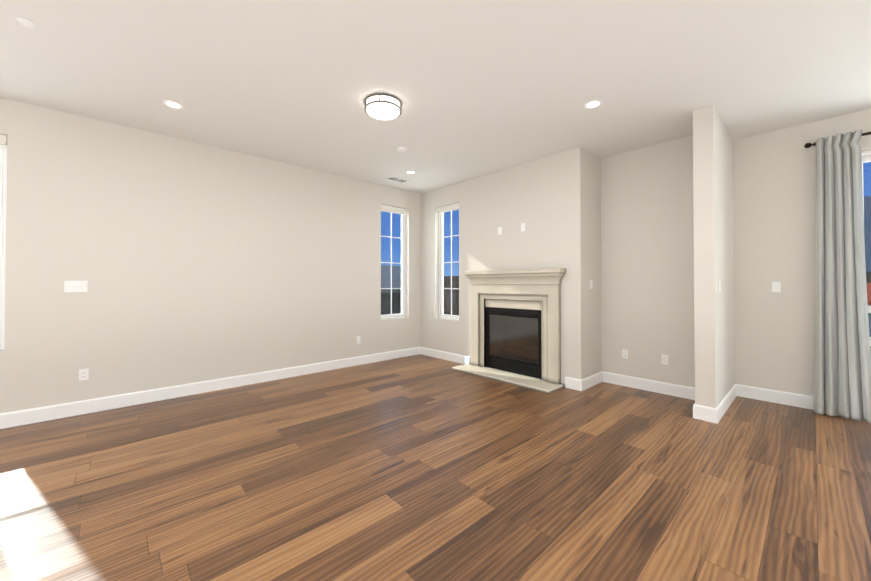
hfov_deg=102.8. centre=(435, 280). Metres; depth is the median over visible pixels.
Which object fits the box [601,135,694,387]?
wall
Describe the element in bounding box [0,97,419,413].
wall
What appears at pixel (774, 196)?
wall
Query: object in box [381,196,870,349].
backdrop
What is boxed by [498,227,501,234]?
electrical outlet
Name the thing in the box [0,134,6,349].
window
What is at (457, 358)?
baseboard
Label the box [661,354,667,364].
outlet
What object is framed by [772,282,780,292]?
light switch
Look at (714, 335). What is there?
wall
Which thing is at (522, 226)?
electrical outlet
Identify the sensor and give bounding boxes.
[14,17,37,28]
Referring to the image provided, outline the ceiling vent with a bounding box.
[386,176,408,182]
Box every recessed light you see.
[162,100,183,108]
[405,170,415,173]
[583,100,602,108]
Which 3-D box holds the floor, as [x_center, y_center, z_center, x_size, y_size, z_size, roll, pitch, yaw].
[0.036,1.369,1.212,9.310,0.120,8.525,1,-1,-43]
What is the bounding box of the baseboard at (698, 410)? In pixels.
[692,399,707,418]
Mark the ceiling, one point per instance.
(477, 88)
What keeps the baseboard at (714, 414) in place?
attached to the wall at (714, 335)
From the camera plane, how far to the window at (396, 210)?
6.29 m
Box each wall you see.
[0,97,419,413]
[420,180,466,355]
[467,147,601,383]
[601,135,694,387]
[693,106,734,407]
[733,109,870,395]
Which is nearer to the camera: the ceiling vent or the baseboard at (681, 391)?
the baseboard at (681, 391)
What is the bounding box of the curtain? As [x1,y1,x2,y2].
[813,129,870,422]
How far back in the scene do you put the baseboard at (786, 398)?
3.77 m
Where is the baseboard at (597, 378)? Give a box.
[580,371,603,390]
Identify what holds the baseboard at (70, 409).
attached to the wall at (190, 261)
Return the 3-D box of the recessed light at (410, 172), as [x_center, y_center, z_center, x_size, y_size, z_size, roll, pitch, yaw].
[-0.371,-1.620,5.221,0.164,0.006,0.164,1,-1,-43]
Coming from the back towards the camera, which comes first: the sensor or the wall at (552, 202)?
the wall at (552, 202)
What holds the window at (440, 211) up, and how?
attached to the wall at (443, 334)
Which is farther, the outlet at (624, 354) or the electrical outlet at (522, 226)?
the electrical outlet at (522, 226)
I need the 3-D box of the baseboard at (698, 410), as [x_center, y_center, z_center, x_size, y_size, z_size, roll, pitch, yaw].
[2.723,1.266,3.566,0.630,0.135,0.015,1,-1,-43]
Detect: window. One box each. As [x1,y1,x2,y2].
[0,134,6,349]
[381,204,407,318]
[436,203,458,319]
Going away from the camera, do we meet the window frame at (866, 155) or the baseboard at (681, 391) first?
the window frame at (866, 155)
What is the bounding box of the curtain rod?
[804,132,870,147]
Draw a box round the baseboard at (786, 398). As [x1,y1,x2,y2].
[740,385,813,409]
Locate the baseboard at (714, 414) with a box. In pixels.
[708,384,739,423]
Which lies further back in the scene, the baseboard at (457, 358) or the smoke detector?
the baseboard at (457, 358)
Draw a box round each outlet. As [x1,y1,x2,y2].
[79,368,88,380]
[356,336,359,343]
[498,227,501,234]
[521,223,524,230]
[622,349,627,358]
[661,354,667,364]
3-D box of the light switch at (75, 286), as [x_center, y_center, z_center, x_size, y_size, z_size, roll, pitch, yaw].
[-3.553,0.062,3.435,0.162,0.115,0.010,1,-1,-43]
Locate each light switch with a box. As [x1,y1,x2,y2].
[64,281,87,292]
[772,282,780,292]
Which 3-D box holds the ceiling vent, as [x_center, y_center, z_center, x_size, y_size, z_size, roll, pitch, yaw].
[-0.607,-1.616,5.595,0.360,0.008,0.170,1,-1,-43]
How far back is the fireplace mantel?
4.81 m
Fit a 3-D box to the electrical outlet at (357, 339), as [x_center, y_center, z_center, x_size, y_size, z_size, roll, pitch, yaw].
[-1.232,0.955,5.563,0.070,0.115,0.008,1,-1,-43]
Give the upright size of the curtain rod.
0.061 m
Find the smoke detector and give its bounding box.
[397,147,406,152]
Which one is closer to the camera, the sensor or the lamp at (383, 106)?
the sensor
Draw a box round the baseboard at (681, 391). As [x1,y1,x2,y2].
[604,372,694,399]
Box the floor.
[0,354,870,580]
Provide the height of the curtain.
2.737 m
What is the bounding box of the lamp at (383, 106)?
[364,94,401,119]
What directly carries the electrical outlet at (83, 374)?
attached to the wall at (190, 261)
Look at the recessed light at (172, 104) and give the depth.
3.25 m
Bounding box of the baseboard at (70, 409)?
[0,347,419,428]
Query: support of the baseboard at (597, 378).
attached to the wall at (552, 202)
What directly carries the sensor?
attached to the ceiling
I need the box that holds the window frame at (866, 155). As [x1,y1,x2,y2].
[861,150,870,335]
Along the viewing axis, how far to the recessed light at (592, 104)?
3.25 m
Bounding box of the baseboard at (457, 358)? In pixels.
[420,347,469,363]
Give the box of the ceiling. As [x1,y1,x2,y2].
[0,0,870,193]
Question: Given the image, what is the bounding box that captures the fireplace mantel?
[452,268,565,393]

